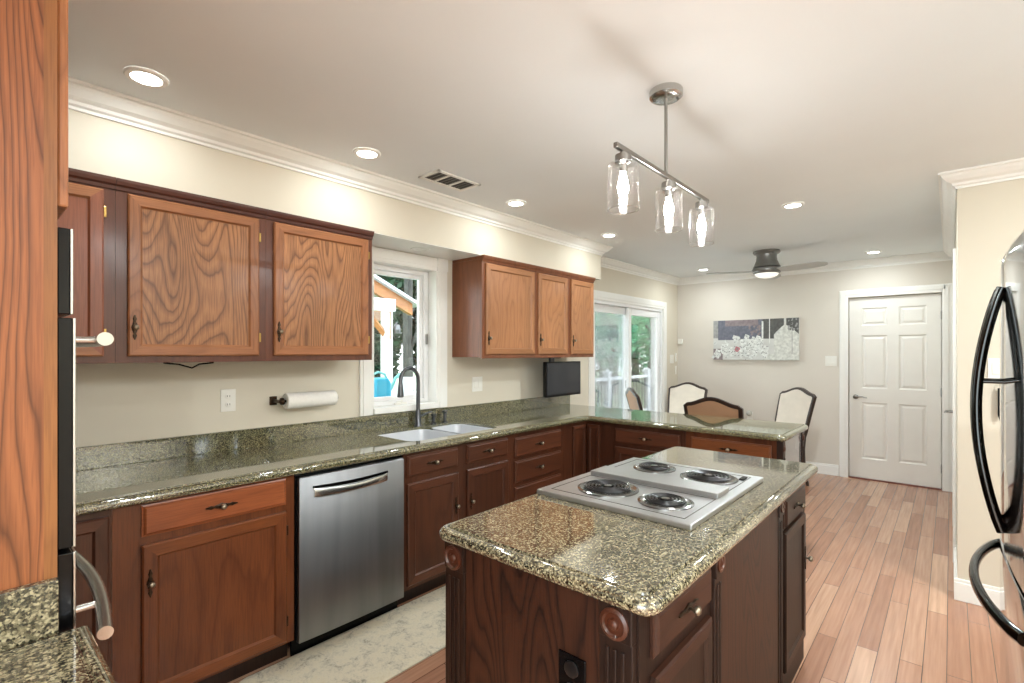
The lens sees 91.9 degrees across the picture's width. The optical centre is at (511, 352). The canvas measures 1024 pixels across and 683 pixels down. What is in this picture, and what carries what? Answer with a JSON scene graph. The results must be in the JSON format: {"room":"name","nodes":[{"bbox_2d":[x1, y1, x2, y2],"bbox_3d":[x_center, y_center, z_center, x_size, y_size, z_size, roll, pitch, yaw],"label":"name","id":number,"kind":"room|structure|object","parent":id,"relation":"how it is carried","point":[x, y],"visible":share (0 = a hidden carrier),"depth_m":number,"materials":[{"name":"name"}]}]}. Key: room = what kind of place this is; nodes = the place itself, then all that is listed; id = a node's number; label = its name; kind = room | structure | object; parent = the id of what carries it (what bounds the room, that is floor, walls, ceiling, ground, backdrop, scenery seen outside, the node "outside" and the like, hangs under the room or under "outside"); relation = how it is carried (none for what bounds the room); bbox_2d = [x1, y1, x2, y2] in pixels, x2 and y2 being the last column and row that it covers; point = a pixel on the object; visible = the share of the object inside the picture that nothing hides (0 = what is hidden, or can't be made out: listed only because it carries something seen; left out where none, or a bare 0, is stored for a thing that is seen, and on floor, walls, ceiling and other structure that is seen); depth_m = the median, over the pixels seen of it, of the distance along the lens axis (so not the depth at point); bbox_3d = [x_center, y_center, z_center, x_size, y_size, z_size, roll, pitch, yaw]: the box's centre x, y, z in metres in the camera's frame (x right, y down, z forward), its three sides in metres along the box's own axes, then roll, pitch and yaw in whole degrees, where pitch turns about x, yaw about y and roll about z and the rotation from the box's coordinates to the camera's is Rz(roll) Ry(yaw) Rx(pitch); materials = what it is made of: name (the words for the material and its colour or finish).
{"room":"kitchen","nodes":[
{"label":"kitchen","id":0,"kind":"room"},
{"bbox_2d":[68,109,600,279],"bbox_3d":[-0.816,-0.879,3.218,0.330,0.325,4.735,0,0,42],"label":"wall","id":1,"kind":"structure","parent":0,"point":[96,144],"depth_m":2.55,"materials":[{"name":"paint"}]},
{"bbox_2d":[372,233,479,260],"bbox_3d":[-0.650,-0.715,3.405,0.328,0.003,0.915,0,0,42],"label":"soffit","id":2,"kind":"object","parent":1,"relation":"attached to","point":[379,240],"depth_m":3.40,"materials":[{"name":"white paint"}]},
{"bbox_2d":[68,77,956,284],"bbox_3d":[1.024,-0.997,3.328,2.940,0.090,7.340,0,0,42],"label":"trim","id":3,"kind":"structure","parent":1,"relation":"attached to","point":[84,97],"depth_m":2.84,"materials":[{"name":"white wood"}]},
{"bbox_2d":[76,247,677,446],"bbox_3d":[-0.082,0.199,4.408,0.150,2.482,7.490,0,0,42],"label":"wall","id":4,"kind":"structure","parent":0,"point":[116,402],"depth_m":2.79,"materials":[{"name":"paint"}]},
{"bbox_2d":[57,167,116,363],"bbox_3d":[-1.954,-0.336,1.894,0.378,0.761,0.643,0,0,42],"label":"upper cabinet","id":5,"kind":"object","parent":4,"relation":"attached to","point":[90,211],"visible":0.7,"depth_m":1.98,"materials":[{"name":"red wood"}]},
{"bbox_2d":[115,178,267,362],"bbox_3d":[-1.542,-0.336,2.360,0.378,0.761,0.599,0,0,42],"label":"upper cabinet","id":6,"kind":"object","parent":4,"relation":"attached to","point":[190,268],"visible":1,"depth_m":2.23,"materials":[{"name":"red wood"}]},
{"bbox_2d":[163,362,213,368],"bbox_3d":[-1.484,0.059,2.276,0.008,0.032,0.201,0,0,42],"label":"cable","id":7,"kind":"object","parent":6,"relation":"hanging from","point":[207,362],"visible":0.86,"depth_m":2.27,"materials":[{"name":"black plastic"}]},
{"bbox_2d":[221,389,235,411],"bbox_3d":[-1.524,0.258,2.660,0.009,0.120,0.074,0,0,42],"label":"outlet plate","id":8,"kind":"object","parent":4,"relation":"attached to","point":[228,396],"visible":1,"depth_m":2.66,"materials":[{"name":"white plastic"}]},
{"bbox_2d":[225,393,231,398],"bbox_3d":[-1.523,0.236,2.659,0.003,0.032,0.032,0,0,42],"label":"socket","id":9,"kind":"object","parent":8,"relation":"attached to","point":[227,395],"depth_m":2.66,"materials":[{"name":"grey plastic"}]},
{"bbox_2d":[225,402,231,406],"bbox_3d":[-1.523,0.280,2.659,0.003,0.032,0.032,0,0,42],"label":"socket","id":10,"kind":"object","parent":8,"relation":"attached to","point":[227,404],"depth_m":2.66,"materials":[{"name":"grey plastic"}]},
{"bbox_2d":[269,396,286,404],"bbox_3d":[-1.222,0.277,2.929,0.104,0.050,0.375,0,0,42],"label":"paper towel holder","id":11,"kind":"object","parent":4,"relation":"attached to","point":[273,400],"visible":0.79,"depth_m":2.81,"materials":[{"name":"brown metal"}]},
{"bbox_2d":[282,390,337,408],"bbox_3d":[-1.187,0.277,2.920,0.090,0.090,0.300,0,0,42],"label":"paper towel roll","id":12,"kind":"object","parent":11,"relation":"on","point":[316,398],"visible":0.95,"depth_m":2.88,"materials":[{"name":"white paper"}]},
{"bbox_2d":[266,209,373,360],"bbox_3d":[-1.140,-0.336,2.813,0.378,0.761,0.611,0,0,42],"label":"upper cabinet","id":13,"kind":"object","parent":4,"relation":"attached to","point":[319,272],"visible":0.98,"depth_m":2.68,"materials":[{"name":"red wood"}]},
{"bbox_2d":[76,395,569,471],"bbox_3d":[-0.909,0.478,3.344,0.020,0.113,4.500,0,0,42],"label":"backsplash","id":14,"kind":"structure","parent":4,"relation":"attached to","point":[142,451],"depth_m":2.80,"materials":[{"name":"green stone"}]},
{"bbox_2d":[359,246,447,415],"bbox_3d":[-0.809,-0.146,3.580,0.200,1.132,0.750,0,0,42],"label":"window","id":15,"kind":"structure","parent":4,"relation":"in","point":[430,273],"depth_m":3.73,"materials":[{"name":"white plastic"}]},
{"bbox_2d":[472,377,481,391],"bbox_3d":[-0.283,0.260,4.060,0.010,0.120,0.116,0,0,42],"label":"switch plate","id":16,"kind":"object","parent":4,"relation":"attached to","point":[476,381],"visible":1,"depth_m":4.05,"materials":[{"name":"white plastic"}]},
{"bbox_2d":[452,255,537,357],"bbox_3d":[-0.117,-0.336,3.968,0.378,0.761,0.626,0,0,42],"label":"upper cabinet","id":17,"kind":"object","parent":4,"relation":"attached to","point":[493,298],"visible":1,"depth_m":3.79,"materials":[{"name":"brown wood"}]},
{"bbox_2d":[535,266,570,357],"bbox_3d":[0.248,-0.336,4.380,0.378,0.761,0.474,0,0,42],"label":"upper cabinet","id":18,"kind":"object","parent":4,"relation":"attached to","point":[551,285],"visible":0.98,"depth_m":4.26,"materials":[{"name":"brown wood"}]},
{"bbox_2d":[568,273,595,356],"bbox_3d":[0.545,-0.336,4.715,0.378,0.761,0.419,0,0,42],"label":"upper cabinet","id":19,"kind":"object","parent":4,"relation":"attached to","point":[580,287],"visible":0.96,"depth_m":4.60,"materials":[{"name":"brown wood"}]},
{"bbox_2d":[543,357,580,397],"bbox_3d":[0.419,0.222,4.612,0.170,0.357,0.540,0,0,42],"label":"television","id":20,"kind":"object","parent":19,"relation":"attached to","point":[563,378],"visible":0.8,"depth_m":4.53,"materials":[{"name":"black plastic"}]},
{"bbox_2d":[588,290,666,411],"bbox_3d":[1.412,0.380,6.077,0.173,2.120,1.930,0,0,42],"label":"door","id":21,"kind":"structure","parent":4,"relation":"in","point":[630,340],"depth_m":6.06,"materials":[{"name":"white glass"}]},
{"bbox_2d":[670,355,673,362],"bbox_3d":[2.229,0.093,6.896,0.010,0.120,0.116,0,0,42],"label":"switch plate","id":22,"kind":"object","parent":4,"relation":"attached to","point":[671,356],"visible":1,"depth_m":6.89,"materials":[{"name":"white plastic"}]},
{"bbox_2d":[68,0,1023,277],"bbox_3d":[1.309,-1.102,1.372,6.260,0.120,10.190,0,0,42],"label":"ceiling","id":23,"kind":"structure","parent":0,"point":[852,111],"depth_m":2.03,"materials":[{"name":"paint"}]},
{"bbox_2d":[123,66,168,87],"bbox_3d":[-1.382,-1.037,1.872,0.140,0.008,0.140,0,0,42],"label":"recessed light","id":24,"kind":"object","parent":23,"relation":"in","point":[136,74],"visible":1,"depth_m":1.86,"materials":[{"name":"white"}]},
{"bbox_2d":[130,72,162,84],"bbox_3d":[-1.382,-1.039,1.872,0.101,0.004,0.101,0,0,9],"label":"diffuser","id":25,"kind":"object","parent":24,"relation":"attached to","point":[151,78],"depth_m":1.87,"materials":[{"name":"white"}]},
{"bbox_2d":[353,147,380,158],"bbox_3d":[-0.756,-1.037,2.584,0.140,0.008,0.140,0,0,42],"label":"recessed light","id":26,"kind":"object","parent":23,"relation":"in","point":[366,152],"visible":1,"depth_m":2.57,"materials":[{"name":"white"}]},
{"bbox_2d":[357,151,376,157],"bbox_3d":[-0.756,-1.039,2.584,0.101,0.004,0.101,0,0,9],"label":"diffuser","id":27,"kind":"object","parent":26,"relation":"attached to","point":[365,154],"depth_m":2.59,"materials":[{"name":"white"}]},
{"bbox_2d":[418,169,480,191],"bbox_3d":[-0.374,-1.037,2.997,0.185,0.010,0.340,0,0,42],"label":"ceiling vent","id":28,"kind":"object","parent":23,"relation":"in","point":[440,177],"visible":1,"depth_m":2.99,"materials":[{"name":"white metal"}]},
{"bbox_2d":[506,200,525,206],"bbox_3d":[0.027,-1.037,3.448,0.140,0.008,0.140,0,0,42],"label":"recessed light","id":29,"kind":"object","parent":23,"relation":"in","point":[513,203],"visible":1,"depth_m":3.44,"materials":[{"name":"white"}]},
{"bbox_2d":[509,202,522,205],"bbox_3d":[0.027,-1.039,3.448,0.101,0.004,0.101,0,0,-3],"label":"diffuser","id":30,"kind":"object","parent":29,"relation":"attached to","point":[510,203],"depth_m":3.45,"materials":[{"name":"white"}]},
{"bbox_2d":[601,233,616,237],"bbox_3d":[0.860,-1.037,4.388,0.140,0.008,0.140,0,0,42],"label":"recessed light","id":31,"kind":"object","parent":23,"relation":"in","point":[607,235],"visible":1,"depth_m":4.38,"materials":[{"name":"white"}]},
{"bbox_2d":[607,82,713,246],"bbox_3d":[0.633,-0.768,1.993,0.128,0.548,0.852,0,0,42],"label":"pendant light","id":32,"kind":"object","parent":23,"relation":"hanging from","point":[663,94],"visible":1,"depth_m":1.96,"materials":[{"name":"metal"}]},
{"bbox_2d":[615,151,631,173],"bbox_3d":[0.385,-0.658,1.716,0.058,0.073,0.058,0,0,42],"label":"socket","id":33,"kind":"object","parent":32,"relation":"attached to","point":[623,159],"depth_m":1.70,"materials":[{"name":"grey metal"}]},
{"bbox_2d":[661,179,675,197],"bbox_3d":[0.631,-0.658,1.994,0.058,0.073,0.058,0,0,42],"label":"socket","id":34,"kind":"object","parent":32,"relation":"attached to","point":[669,185],"depth_m":1.98,"materials":[{"name":"grey metal"}]},
{"bbox_2d":[695,199,707,215],"bbox_3d":[0.864,-0.658,2.257,0.058,0.073,0.058,0,0,42],"label":"socket","id":35,"kind":"object","parent":32,"relation":"attached to","point":[702,204],"depth_m":2.24,"materials":[{"name":"grey metal"}]},
{"bbox_2d":[706,249,827,278],"bbox_3d":[2.737,-0.903,5.206,1.091,0.277,0.853,0,0,42],"label":"ceiling fan","id":36,"kind":"object","parent":23,"relation":"hanging from","point":[767,265],"visible":1,"depth_m":5.01,"materials":[{"name":"grey metal"}]},
{"bbox_2d":[782,202,803,208],"bbox_3d":[1.984,-1.037,3.496,0.140,0.008,0.140,0,0,42],"label":"recessed light","id":37,"kind":"object","parent":23,"relation":"in","point":[792,204],"visible":1,"depth_m":3.49,"materials":[{"name":"white"}]},
{"bbox_2d":[785,204,800,207],"bbox_3d":[1.984,-1.039,3.496,0.101,0.004,0.101,0,0,-3],"label":"diffuser","id":38,"kind":"object","parent":37,"relation":"attached to","point":[786,205],"depth_m":3.50,"materials":[{"name":"white plastic"}]},
{"bbox_2d":[865,250,881,253],"bbox_3d":[3.747,-1.037,5.130,0.140,0.008,0.140,0,0,42],"label":"recessed light","id":39,"kind":"object","parent":23,"relation":"in","point":[877,251],"visible":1,"depth_m":5.13,"materials":[{"name":"white"}]},
{"bbox_2d":[228,473,999,682],"bbox_3d":[1.309,1.465,1.372,6.260,0.050,10.190,0,0,42],"label":"floor","id":40,"kind":"structure","parent":0,"point":[881,605],"depth_m":2.88,"materials":[{"name":"brown wood"}]},
{"bbox_2d":[0,0,67,649],"bbox_3d":[-1.367,0.290,0.983,0.810,2.300,0.639,0,0,42],"label":"tall cabinet","id":41,"kind":"object","parent":40,"relation":"on","point":[33,33],"visible":0.86,"depth_m":0.91,"materials":[{"name":"brown wood"}]},
{"bbox_2d":[57,227,113,639],"bbox_3d":[-1.300,0.295,1.054,0.746,1.079,0.653,0,0,42],"label":"wall oven","id":42,"kind":"object","parent":41,"relation":"in","point":[69,559],"visible":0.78,"depth_m":0.98,"materials":[{"name":"black"}]},
{"bbox_2d":[73,510,111,672],"bbox_3d":[-1.742,1.004,1.923,0.619,0.872,0.198,0,0,42],"label":"base cabinet","id":43,"kind":"object","parent":40,"relation":"on","point":[93,530],"visible":0.18,"depth_m":1.76,"materials":[{"name":"brown wood"}]},
{"bbox_2d":[112,475,293,682],"bbox_3d":[-1.442,1.004,2.237,0.652,0.872,0.668,0,0,42],"label":"base cabinet","id":44,"kind":"object","parent":40,"relation":"on","point":[203,583],"visible":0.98,"depth_m":2.02,"materials":[{"name":"brown wood"}]},
{"bbox_2d":[239,585,445,682],"bbox_3d":[-0.483,1.435,2.599,0.480,0.009,1.650,0,0,42],"label":"rug","id":45,"kind":"object","parent":40,"relation":"on","point":[381,648],"visible":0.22,"depth_m":2.38,"materials":[{"name":"beige fabric"}]},
{"bbox_2d":[290,455,403,655],"bbox_3d":[-1.011,1.006,2.713,0.649,0.868,0.600,0,0,42],"label":"dishwasher","id":46,"kind":"object","parent":40,"relation":"on","point":[349,519],"visible":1,"depth_m":2.48,"materials":[{"name":"silver metal"}]},
{"bbox_2d":[397,435,509,604],"bbox_3d":[-0.514,1.004,3.284,0.652,0.872,0.899,0,0,42],"label":"base cabinet","id":47,"kind":"object","parent":40,"relation":"on","point":[443,486],"visible":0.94,"depth_m":2.96,"materials":[{"name":"brown wood"}]},
{"bbox_2d":[510,425,563,501],"bbox_3d":[-0.005,1.004,3.858,0.652,0.872,0.632,0,0,42],"label":"base cabinet","id":48,"kind":"object","parent":40,"relation":"on","point":[536,456],"visible":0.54,"depth_m":3.62,"materials":[{"name":"brown wood"}]},
{"bbox_2d":[564,421,600,479],"bbox_3d":[0.531,1.004,4.393,0.748,0.872,0.879,0,0,42],"label":"base cabinet","id":49,"kind":"object","parent":40,"relation":"on","point":[582,440],"visible":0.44,"depth_m":4.06,"materials":[{"name":"brown wood"}]},
{"bbox_2d":[444,485,812,682],"bbox_3d":[0.600,1.004,1.896,0.684,0.872,1.685,0,0,42],"label":"kitchen island","id":50,"kind":"object","parent":40,"relation":"on","point":[743,620],"visible":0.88,"depth_m":1.41,"materials":[{"name":"brown wood"}]},
{"bbox_2d":[559,649,585,682],"bbox_3d":[0.145,0.795,1.201,0.080,0.120,0.010,0,0,42],"label":"outlet plate","id":51,"kind":"object","parent":50,"relation":"attached to","point":[572,669],"visible":1,"depth_m":1.20,"materials":[{"name":"black plastic"}]},
{"bbox_2d":[564,660,577,678],"bbox_3d":[0.143,0.768,1.199,0.040,0.040,0.004,0,0,42],"label":"socket","id":52,"kind":"object","parent":51,"relation":"attached to","point":[570,666],"depth_m":1.20,"materials":[{"name":"black plastic"}]},
{"bbox_2d":[439,447,817,616],"bbox_3d":[0.608,0.546,1.920,0.713,0.042,1.750,0,0,42],"label":"island countertop","id":53,"kind":"structure","parent":50,"relation":"on","point":[638,566],"depth_m":1.40,"materials":[{"name":"stone"}]},
{"bbox_2d":[537,457,763,530],"bbox_3d":[0.557,0.507,1.924,0.582,0.036,0.750,0,0,42],"label":"cooktop","id":54,"kind":"object","parent":53,"relation":"in","point":[676,495],"visible":1,"depth_m":1.80,"materials":[{"name":"metal"}]},
{"bbox_2d":[591,466,728,498],"bbox_3d":[0.558,0.498,1.927,0.516,0.019,0.120,0,0,42],"label":"vent","id":55,"kind":"object","parent":54,"relation":"attached to","point":[689,487],"depth_m":1.87,"materials":[{"name":"metal"}]},
{"bbox_2d":[625,388,642,409],"bbox_3d":[1.609,0.918,5.523,0.620,1.052,0.513,0,0,-1],"label":"dining chair","id":56,"kind":"object","parent":40,"relation":"on","point":[633,399],"visible":0.27,"depth_m":5.45,"materials":[{"name":"beige fabric"}]},
{"bbox_2d":[601,422,685,466],"bbox_3d":[1.163,1.004,4.010,0.705,0.872,0.612,0,0,42],"label":"base cabinet","id":57,"kind":"object","parent":40,"relation":"on","point":[619,442],"visible":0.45,"depth_m":3.85,"materials":[{"name":"brown wood"}]},
{"bbox_2d":[667,382,707,413],"bbox_3d":[2.128,0.918,6.292,0.513,1.052,0.620,0,0,42],"label":"dining chair","id":58,"kind":"object","parent":40,"relation":"on","point":[680,394],"visible":0.33,"depth_m":6.49,"materials":[{"name":"beige fabric"}]},
{"bbox_2d":[683,397,743,418],"bbox_3d":[1.946,0.918,4.569,0.513,1.052,0.620,0,0,42],"label":"dining chair","id":59,"kind":"object","parent":40,"relation":"on","point":[707,406],"visible":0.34,"depth_m":4.34,"materials":[{"name":"brown fabric"}]},
{"bbox_2d":[686,431,804,462],"bbox_3d":[1.680,1.004,3.572,0.647,0.872,0.644,0,0,42],"label":"base cabinet","id":60,"kind":"object","parent":40,"relation":"on","point":[792,449],"visible":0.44,"depth_m":3.36,"materials":[{"name":"brown wood"}]},
{"bbox_2d":[76,395,807,515],"bbox_3d":[-0.112,0.494,2.651,2.133,0.145,4.520,0,0,42],"label":"countertop","id":61,"kind":"structure","parent":60,"relation":"on","point":[123,474],"depth_m":2.67,"materials":[{"name":"green stone"}]},
{"bbox_2d":[397,366,431,425],"bbox_3d":[-0.692,0.310,3.507,0.057,0.429,0.291,0,0,42],"label":"faucet","id":62,"kind":"object","parent":61,"relation":"on","point":[400,393],"visible":1,"depth_m":3.52,"materials":[{"name":"grey metal"}]},
{"bbox_2d":[431,413,436,423],"bbox_3d":[-0.570,0.487,3.615,0.043,0.076,0.106,0,0,-15],"label":"soap dispenser","id":63,"kind":"object","parent":61,"relation":"on","point":[433,415],"visible":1,"depth_m":3.63,"materials":[{"name":"grey metal"}]},
{"bbox_2d":[378,424,492,440],"bbox_3d":[-0.497,0.637,3.330,0.437,0.195,0.762,0,0,42],"label":"sink","id":64,"kind":"object","parent":61,"relation":"in","point":[453,429],"visible":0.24,"depth_m":3.46,"materials":[{"name":"grey"}]},
{"bbox_2d":[442,410,447,421],"bbox_3d":[-0.497,0.479,3.697,0.043,0.091,0.106,0,0,-15],"label":"tap","id":65,"kind":"object","parent":61,"relation":"on","point":[443,411],"visible":1,"depth_m":3.72,"materials":[{"name":"grey metal"}]},
{"bbox_2d":[775,387,816,485],"bbox_3d":[2.947,0.918,5.512,0.620,1.052,0.513,0,0,-12],"label":"dining chair","id":66,"kind":"object","parent":40,"relation":"on","point":[795,405],"visible":0.43,"depth_m":5.51,"materials":[{"name":"beige fabric"}]},
{"bbox_2d":[969,229,1023,682],"bbox_3d":[1.703,0.532,1.230,0.836,1.755,0.900,0,0,42],"label":"refrigerator","id":67,"kind":"object","parent":40,"relation":"on","point":[1008,298],"visible":1,"depth_m":1.33,"materials":[{"name":"metal"}]},
{"bbox_3d":[-0.875,1.004,0.534,0.518,0.872,0.620,0,0,42],"label":"base cabinet","id":68,"kind":"object","parent":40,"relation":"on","visible":0},
{"bbox_2d":[0,577,115,682],"bbox_3d":[-0.848,0.496,0.543,0.549,0.142,0.668,0,0,42],"label":"countertop","id":69,"kind":"structure","parent":68,"relation":"on","point":[29,613],"depth_m":0.88,"materials":[{"name":"stone"}]},
{"bbox_2d":[0,577,58,651],"bbox_3d":[-1.062,0.476,0.701,0.019,0.103,0.621,0,0,42],"label":"backsplash","id":70,"kind":"structure","parent":69,"relation":"on","point":[29,613],"depth_m":0.90,"materials":[{"name":"stone"}]},
{"bbox_2d":[678,260,952,487],"bbox_3d":[3.508,0.199,6.130,2.940,2.482,0.150,0,0,42],"label":"wall","id":71,"kind":"structure","parent":0,"point":[756,386],"depth_m":6.13,"materials":[{"name":"paint"}]},
{"bbox_2d":[746,411,752,419],"bbox_3d":[3.060,0.821,6.385,0.074,0.138,0.062,0,0,42],"label":"plug","id":72,"kind":"object","parent":71,"relation":"attached to","point":[749,413],"visible":0.83,"depth_m":6.38,"materials":[{"name":"white plastic"}]},
{"bbox_2d":[712,318,799,359],"bbox_3d":[3.101,-0.161,6.359,1.040,0.522,0.046,0,0,42],"label":"print","id":73,"kind":"object","parent":71,"relation":"attached to","point":[778,338],"visible":1,"depth_m":6.31,"materials":[{"name":"paper"}]},
{"bbox_2d":[806,461,838,475],"bbox_3d":[3.092,1.377,6.389,1.895,0.125,0.015,0,0,42],"label":"baseboard","id":74,"kind":"structure","parent":71,"relation":"attached to","point":[829,469],"depth_m":5.83,"materials":[{"name":"white wood"}]},
{"bbox_2d":[825,356,836,365],"bbox_3d":[3.745,0.102,5.813,0.116,0.120,0.010,0,0,42],"label":"switch plate","id":75,"kind":"object","parent":71,"relation":"attached to","point":[829,360],"visible":1,"depth_m":5.81,"materials":[{"name":"white plastic"}]},
{"bbox_2d":[839,283,952,491],"bbox_3d":[4.203,0.363,5.458,0.985,2.153,0.115,0,0,42],"label":"door","id":76,"kind":"structure","parent":71,"relation":"in","point":[896,392],"depth_m":5.44,"materials":[{"name":"paint"}]},
{"bbox_2d":[955,178,1023,587],"bbox_3d":[4.813,0.199,2.997,3.170,2.482,3.110,0,0,42],"label":"wall","id":77,"kind":"structure","parent":0,"point":[989,217],"depth_m":2.83,"materials":[{"name":"paint"}]},
{"bbox_2d":[944,248,955,562],"bbox_3d":[3.361,0.365,3.769,0.117,2.150,1.030,0,0,42],"label":"door","id":78,"kind":"structure","parent":77,"relation":"in","point":[953,411],"depth_m":3.38,"materials":[{"name":"paint"}]},
{"bbox_2d":[954,545,956,577],"bbox_3d":[2.805,1.377,3.132,0.015,0.125,0.650,0,0,42],"label":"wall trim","id":79,"kind":"structure","parent":77,"relation":"attached to","point":[955,548],"depth_m":3.12,"materials":[{"name":"white wood"}]},
{"bbox_2d":[954,578,999,609],"bbox_3d":[3.696,1.377,1.899,2.985,0.125,0.015,0,0,42],"label":"baseboard","id":80,"kind":"structure","parent":77,"relation":"attached to","point":[963,591],"depth_m":2.84,"materials":[{"name":"white wood"}]},
{"bbox_2d":[938,157,1023,188],"bbox_3d":[3.654,-0.997,1.903,3.055,0.090,0.105,0,0,42],"label":"trim","id":81,"kind":"structure","parent":77,"relation":"attached to","point":[1013,169],"depth_m":2.77,"materials":[{"name":"white wood"}]},
{"bbox_2d":[988,358,999,378],"bbox_3d":[2.731,0.093,2.757,0.116,0.120,0.010,0,0,42],"label":"switch plate","id":82,"kind":"object","parent":77,"relation":"attached to","point":[993,363],"visible":0.3,"depth_m":2.78,"materials":[{"name":"white plastic"}]},
{"bbox_2d":[998,384,999,419],"bbox_3d":[2.716,0.272,2.757,0.018,0.217,0.029,0,0,42],"label":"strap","id":83,"kind":"object","parent":77,"relation":"attached to","point":[999,384],"visible":0.43,"depth_m":2.75,"materials":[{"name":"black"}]},
{"label":"outside","id":84,"kind":"structure","parent":0,"visible":0},
{"bbox_2d":[393,370,415,392],"bbox_3d":[-7.824,1.840,23.634,36.940,0.200,55.000,0,0,42],"label":"ground","id":85,"kind":"structure","parent":84,"point":[395,388],"depth_m":25.98,"materials":[{"name":"white"}]},
{"bbox_2d":[374,274,416,392],"bbox_3d":[-4.583,-0.145,7.735,3.280,3.770,5.400,0,0,42],"label":"pavilion","id":86,"kind":"object","parent":85,"relation":"on","point":[387,298],"visible":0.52,"depth_m":8.26,"materials":[{"name":"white wood"}]},
{"bbox_2d":[374,275,416,378],"bbox_3d":[-4.575,-2.315,16.058,3.420,8.128,3.407,0,0,-26],"label":"tree","id":87,"kind":"object","parent":85,"relation":"on","point":[397,282],"visible":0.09,"depth_m":15.61,"materials":[{"name":"green plant"}]},
{"bbox_2d":[403,278,416,391],"bbox_3d":[-2.438,-4.033,11.747,3.332,11.569,3.319,0,0,2],"label":"tree","id":88,"kind":"object","parent":85,"relation":"on","point":[408,342],"visible":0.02,"depth_m":11.61,"materials":[{"name":"green plant"}]},
{"bbox_2d":[412,308,416,369],"bbox_3d":[-3.673,-2.152,22.531,3.271,7.802,3.283,0,0,-39],"label":"tree","id":89,"kind":"object","parent":85,"relation":"on","point":[414,319],"visible":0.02,"depth_m":21.77,"materials":[{"name":"green plant"}]},
{"bbox_3d":[2.355,1.630,9.270,2.630,0.220,15.000,0,0,42],"label":"terrace","id":90,"kind":"object","parent":85,"relation":"on","visible":0},
{"bbox_3d":[-0.989,0.954,3.950,0.520,1.132,1.400,0,0,42],"label":"shelf","id":91,"kind":"object","parent":90,"relation":"on","visible":0},
{"bbox_2d":[374,371,399,396],"bbox_3d":[-1.006,0.265,3.931,0.126,0.240,0.308,0,0,42],"label":"watering can","id":92,"kind":"object","parent":91,"relation":"on","point":[383,387],"visible":0.65,"depth_m":3.86,"materials":[{"name":"teal plastic"}]},
{"bbox_2d":[403,377,414,394],"bbox_3d":[-0.872,0.297,4.113,0.124,0.180,0.124,0,0,42],"label":"plant pot","id":93,"kind":"object","parent":91,"relation":"on","point":[408,382],"visible":0.64,"depth_m":4.07,"materials":[{"name":"white ceramic"}]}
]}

